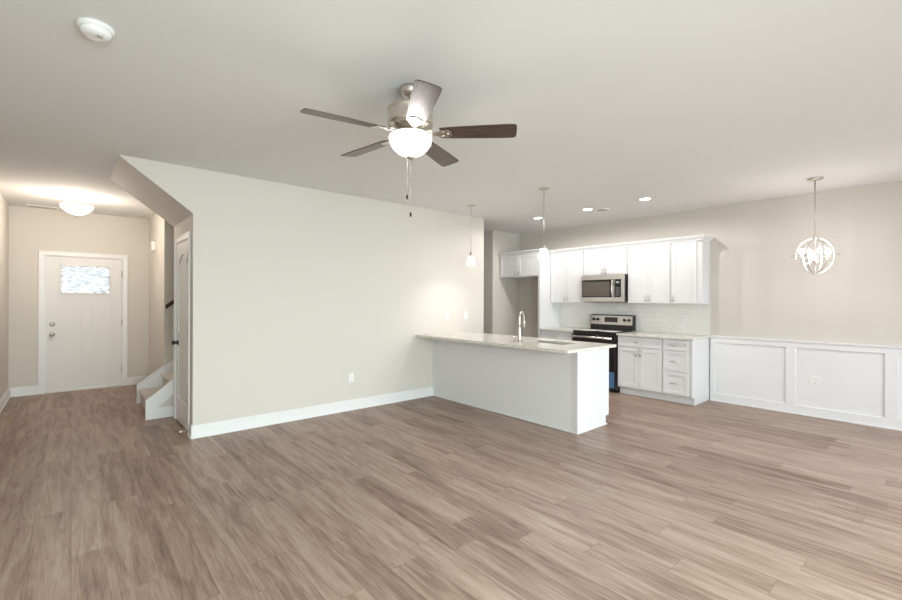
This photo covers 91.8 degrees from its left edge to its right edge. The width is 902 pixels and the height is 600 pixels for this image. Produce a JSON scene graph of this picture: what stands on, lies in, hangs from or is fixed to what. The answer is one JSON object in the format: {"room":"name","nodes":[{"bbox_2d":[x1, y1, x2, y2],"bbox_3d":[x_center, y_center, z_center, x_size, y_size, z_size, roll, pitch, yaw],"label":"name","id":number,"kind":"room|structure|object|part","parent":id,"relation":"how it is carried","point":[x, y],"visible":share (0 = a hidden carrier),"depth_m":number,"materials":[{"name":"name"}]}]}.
{"room":"empty living room","nodes":[
{"label":"empty living room","id":0,"kind":"room"},
{"bbox_2d":[0,193,8,398],"bbox_3d":[-2.885,0.037,2.198,0.120,2.726,10.500,0,0,-41],"label":"wall","id":1,"kind":"structure","parent":0,"point":[4,206],"depth_m":5.80,"materials":[{"name":"grey paint"}]},
{"bbox_2d":[0,388,10,412],"bbox_3d":[-2.835,1.335,2.245,0.024,0.130,10.500,0,0,-41],"label":"baseboard","id":2,"kind":"structure","parent":1,"relation":"attached to","point":[3,401],"depth_m":5.73,"materials":[{"name":"white wood"}]},
{"bbox_2d":[8,205,148,395],"bbox_3d":[-5.694,0.027,6.790,1.890,2.726,0.120,0,0,-41],"label":"wall","id":3,"kind":"structure","parent":0,"point":[31,230],"depth_m":6.56,"materials":[{"name":"grey paint"}]},
{"bbox_2d":[11,375,146,396],"bbox_3d":[-5.651,1.325,6.735,1.602,0.130,0.024,0,0,-41],"label":"baseboard","id":4,"kind":"structure","parent":3,"relation":"attached to","point":[28,390],"depth_m":6.35,"materials":[{"name":"white wood"}]},
{"bbox_2d":[38,250,127,393],"bbox_3d":[-5.680,0.337,6.787,1.052,2.107,0.144,0,0,-41],"label":"trim","id":5,"kind":"structure","parent":3,"relation":"attached to","point":[42,254],"depth_m":6.53,"materials":[{"name":"white wood"}]},
{"bbox_2d":[45,384,121,393],"bbox_3d":[-5.685,1.377,6.787,0.908,0.026,0.142,0,0,-41],"label":"threshold","id":6,"kind":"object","parent":3,"relation":"attached to","point":[113,385],"depth_m":6.72,"materials":[{"name":"wood"}]},
{"bbox_2d":[45,256,122,390],"bbox_3d":[-5.639,0.359,6.745,0.912,1.999,0.118,0,0,-41],"label":"door","id":7,"kind":"structure","parent":3,"relation":"in","point":[83,331],"depth_m":6.74,"materials":[{"name":"white paint"}]},
{"bbox_3d":[-5.662,-0.305,6.778,0.572,0.406,0.006,0,0,-41],"label":"glass","id":8,"kind":"part","parent":7,"relation":"part of","materials":[{"name":"glass"}]},
{"bbox_3d":[-5.643,-0.305,6.756,0.616,0.450,0.012,0,0,-41],"label":"glass frame","id":9,"kind":"part","parent":7,"relation":"part of","materials":[{"name":"glass"}]},
{"bbox_2d":[111,155,192,226],"bbox_3d":[-3.182,-1.097,4.620,0.602,0.460,1.104,0,0,-41],"label":"wall","id":10,"kind":"structure","parent":0,"point":[166,189],"depth_m":4.36,"materials":[{"name":"grey paint"}]},
{"bbox_2d":[149,213,173,375],"bbox_3d":[-4.468,0.031,6.727,0.120,2.726,1.580,0,0,-41],"label":"wall","id":11,"kind":"structure","parent":0,"point":[161,261],"depth_m":6.33,"materials":[{"name":"grey paint"}]},
{"bbox_2d":[150,241,155,251],"bbox_3d":[-4.633,-0.826,6.793,0.047,0.150,0.200,0,0,-41],"label":"door chime","id":12,"kind":"object","parent":11,"relation":"attached to","point":[152,243],"visible":1,"depth_m":6.74,"materials":[{"name":"white plastic"}]},
{"bbox_2d":[173,215,190,382],"bbox_3d":[-2.953,0.037,4.902,0.120,2.726,0.984,0,0,-41],"label":"wall","id":13,"kind":"structure","parent":0,"point":[184,226],"depth_m":4.68,"materials":[{"name":"grey paint"}]},
{"bbox_2d":[172,240,187,429],"bbox_3d":[-2.974,0.378,4.820,0.102,2.019,0.727,0,0,-41],"label":"door","id":14,"kind":"structure","parent":13,"relation":"in","point":[181,343],"depth_m":4.85,"materials":[{"name":"white paint"}]},
{"bbox_2d":[173,231,189,433],"bbox_3d":[-2.932,0.348,4.864,0.136,2.103,0.856,0,0,-41],"label":"trim","id":15,"kind":"structure","parent":13,"relation":"attached to","point":[186,235],"depth_m":5.10,"materials":[{"name":"white wood"}]},
{"bbox_2d":[190,168,483,425],"bbox_3d":[-1.072,0.043,5.802,4.140,2.726,0.120,0,0,-41],"label":"wall partition","id":16,"kind":"structure","parent":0,"point":[296,290],"depth_m":5.23,"materials":[{"name":"grey paint"}]},
{"bbox_2d":[187,387,433,438],"bbox_3d":[-1.476,1.340,5.441,3.112,0.130,0.146,0,0,-41],"label":"baseboard","id":17,"kind":"structure","parent":16,"relation":"attached to","point":[227,426],"depth_m":5.10,"materials":[{"name":"white wood"}]},
{"bbox_2d":[349,373,353,382],"bbox_3d":[-1.268,0.996,5.550,0.070,0.115,0.009,0,0,-41],"label":"wall outlet","id":18,"kind":"object","parent":16,"relation":"attached to","point":[351,375],"visible":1,"depth_m":5.55,"materials":[{"name":"white plastic"}]},
{"bbox_2d":[0,0,901,234],"bbox_3d":[0.003,-1.366,4.697,7.750,0.100,10.740,0,0,-41],"label":"ceiling","id":19,"kind":"structure","parent":0,"point":[681,105],"depth_m":2.85,"materials":[{"name":"white paint"}]},
{"bbox_2d":[26,204,58,209],"bbox_3d":[-5.883,-1.330,6.304,0.340,0.013,0.160,0,0,-41],"label":"ceiling vent","id":20,"kind":"object","parent":19,"relation":"in","point":[28,205],"visible":1,"depth_m":6.29,"materials":[{"name":"white plastic"}]},
{"bbox_2d":[59,195,93,216],"bbox_3d":[-4.819,-1.195,5.632,0.344,0.275,0.344,0,0,-41],"label":"flush light","id":21,"kind":"object","parent":19,"relation":"attached to","point":[76,209],"visible":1,"depth_m":5.56,"materials":[{"name":"white glass"}]},
{"bbox_3d":[-4.820,-1.147,5.632,0.344,0.125,0.344,0,0,-41],"label":"lamp shade","id":22,"kind":"part","parent":21,"relation":"part of","materials":[{"name":"white glass"}]},
{"bbox_2d":[75,17,114,41],"bbox_3d":[-1.724,-1.296,2.120,0.150,0.052,0.150,0,0,-41],"label":"smoke detector","id":23,"kind":"object","parent":19,"relation":"attached to","point":[93,29],"visible":1,"depth_m":2.09,"materials":[{"name":"white plastic"}]},
{"bbox_2d":[300,79,516,216],"bbox_3d":[-0.285,-0.916,2.728,1.264,0.802,1.258,0,0,-41],"label":"ceiling fan","id":24,"kind":"object","parent":19,"relation":"hanging from","point":[410,123],"visible":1,"depth_m":2.64,"materials":[{"name":"brown wood"}]},
{"bbox_3d":[-0.613,-1.032,2.506,0.471,0.006,0.140,0,12,-31],"label":"blade","id":25,"kind":"part","parent":24,"relation":"part of","materials":[{"name":"brown wood"}]},
{"bbox_3d":[-0.570,-1.032,2.998,0.471,0.006,0.140,0,12,41],"label":"blade","id":26,"kind":"part","parent":24,"relation":"part of","materials":[{"name":"brown wood"}]},
{"bbox_3d":[-0.253,-0.953,2.723,0.268,0.131,0.268,0,0,-41],"label":"lamp shade","id":27,"kind":"part","parent":24,"relation":"part of","materials":[{"name":"white glass"}]},
{"bbox_3d":[-0.158,-1.031,2.313,0.140,0.006,0.471,13,-3,-13],"label":"blade","id":28,"kind":"part","parent":24,"relation":"part of","materials":[{"name":"brown wood"}]},
{"bbox_3d":[-0.088,-1.030,3.110,0.140,0.006,0.471,-13,-5,22],"label":"blade","id":29,"kind":"part","parent":24,"relation":"part of","materials":[{"name":"brown wood"}]},
{"bbox_3d":[0.167,-1.029,2.686,0.471,0.006,0.140,0,-12,5],"label":"blade","id":30,"kind":"part","parent":24,"relation":"part of","materials":[{"name":"brown wood"}]},
{"bbox_2d":[466,204,475,265],"bbox_3d":[0.281,-0.896,6.115,0.134,0.838,0.134,0,0,-41],"label":"pendant light","id":31,"kind":"object","parent":19,"relation":"hanging from","point":[470,261],"visible":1,"depth_m":6.08,"materials":[{"name":"white glass"}]},
{"bbox_3d":[0.279,-0.540,6.115,0.134,0.126,0.134,0,0,-41],"label":"lamp shade","id":32,"kind":"part","parent":31,"relation":"part of","materials":[{"name":"white glass"}]},
{"bbox_2d":[538,187,548,259],"bbox_3d":[1.098,-0.893,5.168,0.134,0.838,0.134,0,0,-41],"label":"pendant light","id":33,"kind":"object","parent":19,"relation":"hanging from","point":[543,254],"visible":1,"depth_m":5.14,"materials":[{"name":"white glass"}]},
{"bbox_3d":[1.098,-0.972,5.168,0.009,0.650,0.009,0,0,-41],"label":"rod","id":34,"kind":"part","parent":33,"relation":"part of","materials":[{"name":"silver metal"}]},
{"bbox_3d":[1.096,-0.537,5.168,0.134,0.126,0.134,0,0,-41],"label":"lamp shade","id":35,"kind":"part","parent":33,"relation":"part of","materials":[{"name":"white glass"}]},
{"bbox_2d":[594,208,609,210],"bbox_3d":[2.186,-1.297,6.338,0.220,0.022,0.220,0,0,-41],"label":"ceiling vent","id":36,"kind":"object","parent":19,"relation":"in","point":[596,209],"visible":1,"depth_m":6.29,"materials":[{"name":"white plastic"}]},
{"bbox_2d":[638,198,651,200],"bbox_3d":[2.524,-1.304,5.689,0.170,0.005,0.170,0,0,-41],"label":"recessed light","id":37,"kind":"object","parent":19,"relation":"in","point":[640,199],"visible":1,"depth_m":5.69,"materials":[{"name":"white"}]},
{"bbox_2d":[790,177,840,274],"bbox_3d":[3.918,-0.780,4.707,0.416,1.045,0.416,0,0,-41],"label":"orb chandelier","id":38,"kind":"object","parent":19,"relation":"hanging from","point":[819,250],"visible":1,"depth_m":4.70,"materials":[{"name":"silver metal"}]},
{"bbox_3d":[3.917,-0.482,4.707,0.044,0.450,0.044,0,0,-41],"label":"stem","id":39,"kind":"part","parent":38,"relation":"part of","materials":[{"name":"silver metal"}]},
{"bbox_3d":[3.918,-0.970,4.707,0.010,0.625,0.011,0,0,-41],"label":"rod","id":40,"kind":"part","parent":38,"relation":"part of","materials":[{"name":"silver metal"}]},
{"bbox_2d":[0,384,901,599],"bbox_3d":[-0.007,1.460,4.697,7.750,0.100,10.740,0,0,-41],"label":"floor","id":41,"kind":"structure","parent":0,"point":[431,497],"depth_m":3.01,"materials":[{"name":"brown wood"}]},
{"bbox_2d":[136,360,173,419],"bbox_3d":[-2.884,0.421,6.325,2.650,1.958,1.110,0,0,-41],"label":"staircase","id":42,"kind":"structure","parent":41,"relation":"on","point":[155,392],"depth_m":5.24,"materials":[{"name":"white wood"}]},
{"bbox_3d":[-3.422,1.200,5.178,0.218,0.337,0.010,0,0,-41],"label":"stringer panel","id":43,"kind":"part","parent":42,"relation":"part of","materials":[{"name":"grey paint"}]},
{"bbox_2d":[433,339,608,434],"bbox_3d":[0.775,0.973,5.709,0.660,0.879,2.440,0,0,-41],"label":"base cabinet","id":44,"kind":"object","parent":41,"relation":"on","point":[560,391],"visible":0.78,"depth_m":5.09,"materials":[{"name":"white paint"}]},
{"bbox_2d":[416,331,615,353],"bbox_3d":[0.680,0.517,5.570,0.943,0.030,2.525,0,0,-41],"label":"countertop","id":45,"kind":"structure","parent":44,"relation":"on","point":[531,343],"depth_m":5.22,"materials":[{"name":"beige stone"}]},
{"bbox_2d":[510,311,525,341],"bbox_3d":[0.827,0.320,5.250,0.231,0.365,0.139,0,0,-41],"label":"kitchen faucet","id":46,"kind":"object","parent":45,"relation":"on","point":[522,312],"visible":1,"depth_m":5.18,"materials":[{"name":"silver metal"}]},
{"bbox_3d":[1.555,0.976,4.784,0.627,0.879,0.020,0,0,-41],"label":"panel","id":47,"kind":"part","parent":44,"relation":"part of","materials":[{"name":"white paint"}]},
{"bbox_2d":[538,253,559,337],"bbox_3d":[1.781,0.285,7.905,0.609,2.262,0.038,0,0,-41],"label":"panel","id":48,"kind":"object","parent":41,"relation":"on","point":[548,312],"visible":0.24,"depth_m":7.81,"materials":[{"name":"white paint"}]},
{"bbox_2d":[540,330,572,340],"bbox_3d":[2.003,0.978,7.621,0.642,0.879,0.681,0,0,-41],"label":"base cabinet","id":49,"kind":"object","parent":41,"relation":"on","point":[560,335],"visible":0.15,"depth_m":7.44,"materials":[{"name":"white paint"}]},
{"bbox_2d":[539,327,587,331],"bbox_3d":[2.003,0.522,7.619,0.631,0.030,0.683,0,0,-41],"label":"countertop","id":50,"kind":"structure","parent":49,"relation":"on","point":[563,329],"depth_m":7.60,"materials":[{"name":"beige stone"}]},
{"bbox_2d":[571,314,635,392],"bbox_3d":[2.439,0.836,7.043,0.713,1.166,0.752,0,0,-41],"label":"range","id":51,"kind":"object","parent":41,"relation":"on","point":[600,322],"visible":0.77,"depth_m":6.94,"materials":[{"name":"black metal"}]},
{"bbox_3d":[2.195,0.592,6.830,0.063,0.036,0.692,0,0,-41],"label":"oven handle","id":52,"kind":"part","parent":51,"relation":"part of","materials":[{"name":"silver metal"}]},
{"bbox_3d":[2.234,0.876,6.865,0.043,0.653,0.744,0,0,-41],"label":"oven door","id":53,"kind":"part","parent":51,"relation":"part of","materials":[{"name":"black glass"}]},
{"bbox_2d":[573,329,631,332],"bbox_3d":[2.428,0.507,7.032,0.515,0.012,0.752,0,0,-41],"label":"cooktop","id":54,"kind":"object","parent":51,"relation":"in","point":[580,330],"depth_m":7.02,"materials":[{"name":"black glass"}]},
{"bbox_3d":[2.644,0.342,7.219,0.015,0.145,0.728,0,0,-41],"label":"control panel","id":55,"kind":"part","parent":51,"relation":"part of","materials":[{"name":"silver metal"}]},
{"bbox_2d":[618,335,664,399],"bbox_3d":[2.944,0.981,6.536,0.642,0.879,0.664,0,0,-41],"label":"base cabinet","id":56,"kind":"object","parent":41,"relation":"on","point":[640,359],"visible":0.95,"depth_m":6.33,"materials":[{"name":"white paint"}]},
{"bbox_3d":[2.628,1.001,6.476,0.020,0.587,0.320,0,0,-41],"label":"door","id":57,"kind":"part","parent":56,"relation":"part of","materials":[{"name":"white paint"}]},
{"bbox_3d":[2.735,0.625,6.354,0.020,0.140,0.644,0,0,-41],"label":"drawer","id":58,"kind":"part","parent":56,"relation":"part of","materials":[{"name":"white paint"}]},
{"bbox_3d":[2.840,1.001,6.231,0.020,0.587,0.320,0,0,-41],"label":"door","id":59,"kind":"part","parent":56,"relation":"part of","materials":[{"name":"white paint"}]},
{"bbox_2d":[616,331,709,339],"bbox_3d":[3.079,0.526,6.378,0.631,0.030,1.080,0,0,-41],"label":"countertop","id":60,"kind":"structure","parent":56,"relation":"on","point":[636,333],"depth_m":6.21,"materials":[{"name":"beige stone"}]},
{"bbox_2d":[663,338,708,405],"bbox_3d":[3.291,0.982,6.135,0.642,0.879,0.393,0,0,-41],"label":"base cabinet","id":61,"kind":"object","parent":41,"relation":"on","point":[685,362],"visible":0.98,"depth_m":5.96,"materials":[{"name":"white paint"}]},
{"bbox_3d":[3.067,1.147,5.969,0.020,0.297,0.330,0,0,-41],"label":"drawer","id":62,"kind":"part","parent":61,"relation":"part of","materials":[{"name":"white paint"}]},
{"bbox_3d":[3.068,0.847,5.969,0.020,0.277,0.330,0,0,-41],"label":"drawer","id":63,"kind":"part","parent":61,"relation":"part of","materials":[{"name":"white paint"}]},
{"bbox_3d":[3.068,0.626,5.969,0.020,0.140,0.330,0,0,-41],"label":"drawer","id":64,"kind":"part","parent":61,"relation":"part of","materials":[{"name":"white paint"}]},
{"bbox_3d":[3.428,0.983,6.005,0.605,0.879,0.018,0,0,-41],"label":"panel","id":65,"kind":"part","parent":61,"relation":"part of","materials":[{"name":"white paint"}]},
{"bbox_2d":[484,231,496,333],"bbox_3d":[0.271,0.048,9.016,0.120,2.726,1.730,0,0,-41],"label":"wall","id":66,"kind":"structure","parent":0,"point":[490,237],"depth_m":8.38,"materials":[{"name":"grey paint"}]},
{"bbox_2d":[497,231,519,335],"bbox_3d":[1.093,0.051,8.663,0.660,2.726,0.120,0,0,-41],"label":"wall","id":67,"kind":"structure","parent":0,"point":[507,289],"depth_m":8.60,"materials":[{"name":"grey paint"}]},
{"bbox_2d":[519,180,901,399],"bbox_3d":[3.834,0.060,6.096,0.120,2.726,7.590,0,0,-41],"label":"wall","id":68,"kind":"structure","parent":0,"point":[757,290],"depth_m":5.49,"materials":[{"name":"grey paint"}]},
{"bbox_2d":[500,253,537,278],"bbox_3d":[1.450,-0.629,8.265,0.642,0.436,0.939,0,0,-41],"label":"upper cabinet","id":69,"kind":"object","parent":68,"relation":"attached to","point":[525,266],"visible":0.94,"depth_m":8.06,"materials":[{"name":"white paint"}]},
{"bbox_3d":[1.096,-0.624,8.250,0.020,0.395,0.438,0,0,-41],"label":"door","id":70,"kind":"part","parent":69,"relation":"part of","materials":[{"name":"white paint"}]},
{"bbox_3d":[1.392,-0.623,7.909,0.020,0.395,0.458,0,0,-41],"label":"door","id":71,"kind":"part","parent":69,"relation":"part of","materials":[{"name":"white paint"}]},
{"bbox_2d":[497,235,713,256],"bbox_3d":[2.256,-0.851,7.236,3.588,0.066,0.361,0,0,42],"label":"crown molding","id":72,"kind":"structure","parent":69,"relation":"attached to","point":[695,237],"depth_m":6.87,"materials":[{"name":"white paint"}]},
{"bbox_2d":[551,251,592,302],"bbox_3d":[2.118,-0.394,7.722,0.342,0.902,0.673,0,0,-41],"label":"upper cabinet","id":73,"kind":"object","parent":68,"relation":"attached to","point":[567,269],"visible":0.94,"depth_m":7.62,"materials":[{"name":"white paint"}]},
{"bbox_3d":[1.915,-0.384,7.762,0.020,0.869,0.322,0,0,-41],"label":"door","id":74,"kind":"part","parent":73,"relation":"part of","materials":[{"name":"white paint"}]},
{"bbox_3d":[2.129,-0.383,7.515,0.020,0.869,0.322,0,0,-41],"label":"door","id":75,"kind":"part","parent":73,"relation":"part of","materials":[{"name":"white paint"}]},
{"bbox_2d":[584,247,627,275],"bbox_3d":[2.592,-0.619,7.176,0.342,0.447,0.768,0,0,-41],"label":"upper cabinet","id":76,"kind":"object","parent":68,"relation":"attached to","point":[610,261],"visible":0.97,"depth_m":7.06,"materials":[{"name":"white paint"}]},
{"bbox_3d":[2.373,-0.610,7.234,0.020,0.414,0.370,0,0,-41],"label":"door","id":77,"kind":"part","parent":76,"relation":"part of","materials":[{"name":"white paint"}]},
{"bbox_2d":[581,274,627,301],"bbox_3d":[2.546,-0.180,7.133,0.451,0.427,0.752,0,0,-41],"label":"microwave","id":78,"kind":"object","parent":76,"relation":"attached to","point":[614,287],"visible":0.99,"depth_m":6.97,"materials":[{"name":"silver metal"}]},
{"bbox_3d":[2.599,-0.175,6.814,0.005,0.277,0.102,0,0,-41],"label":"control panel","id":79,"kind":"part","parent":78,"relation":"part of","materials":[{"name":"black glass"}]},
{"bbox_3d":[2.618,-0.609,6.951,0.020,0.414,0.370,0,0,-41],"label":"door","id":80,"kind":"part","parent":76,"relation":"part of","materials":[{"name":"white paint"}]},
{"bbox_2d":[560,303,710,335],"bbox_3d":[2.847,0.285,7.136,0.008,0.446,2.517,0,0,-41],"label":"tile backsplash","id":81,"kind":"structure","parent":68,"relation":"attached to","point":[650,317],"depth_m":6.81,"materials":[{"name":"white tile"}]},
{"bbox_2d":[628,243,670,303],"bbox_3d":[3.057,-0.390,6.640,0.342,0.902,0.648,0,0,-41],"label":"upper cabinet","id":82,"kind":"object","parent":68,"relation":"attached to","point":[649,266],"visible":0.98,"depth_m":6.52,"materials":[{"name":"white paint"}]},
{"bbox_3d":[2.857,-0.381,6.675,0.020,0.869,0.310,0,0,-41],"label":"door","id":83,"kind":"part","parent":82,"relation":"part of","materials":[{"name":"white paint"}]},
{"bbox_3d":[3.063,-0.380,6.438,0.020,0.869,0.310,0,0,-41],"label":"door","id":84,"kind":"part","parent":82,"relation":"part of","materials":[{"name":"white paint"}]},
{"bbox_2d":[671,240,709,303],"bbox_3d":[3.404,-0.389,6.239,0.342,0.902,0.410,0,0,-41],"label":"upper cabinet","id":85,"kind":"object","parent":68,"relation":"attached to","point":[690,260],"visible":1,"depth_m":6.14,"materials":[{"name":"white paint"}]},
{"bbox_3d":[3.290,-0.379,6.176,0.020,0.869,0.331,0,0,-41],"label":"door","id":86,"kind":"part","parent":85,"relation":"part of","materials":[{"name":"white paint"}]},
{"bbox_2d":[710,335,901,430],"bbox_3d":[4.950,0.970,4.683,0.040,0.914,3.936,0,0,-41],"label":"wainscoting","id":87,"kind":"structure","parent":68,"relation":"attached to","point":[862,383],"depth_m":5.33,"materials":[{"name":"white wood"}]},
{"bbox_2d":[809,376,821,385],"bbox_3d":[4.422,0.991,5.306,0.009,0.115,0.115,0,0,-41],"label":"wall outlet","id":88,"kind":"object","parent":68,"relation":"attached to","point":[813,380],"visible":1,"depth_m":5.30,"materials":[{"name":"white plastic"}]},
{"bbox_3d":[-3.110,0.036,6.939,2.210,2.726,0.120,0,0,-41],"label":"wall","id":89,"kind":"structure","parent":0,"visible":0},
{"bbox_2d":[166,300,173,308],"bbox_3d":[-3.149,-0.717,6.747,2.125,1.701,0.114,0,0,-41],"label":"handrail","id":90,"kind":"object","parent":89,"relation":"attached to","point":[169,304],"visible":0.13,"depth_m":6.04,"materials":[{"name":"brown wood"}]}
]}

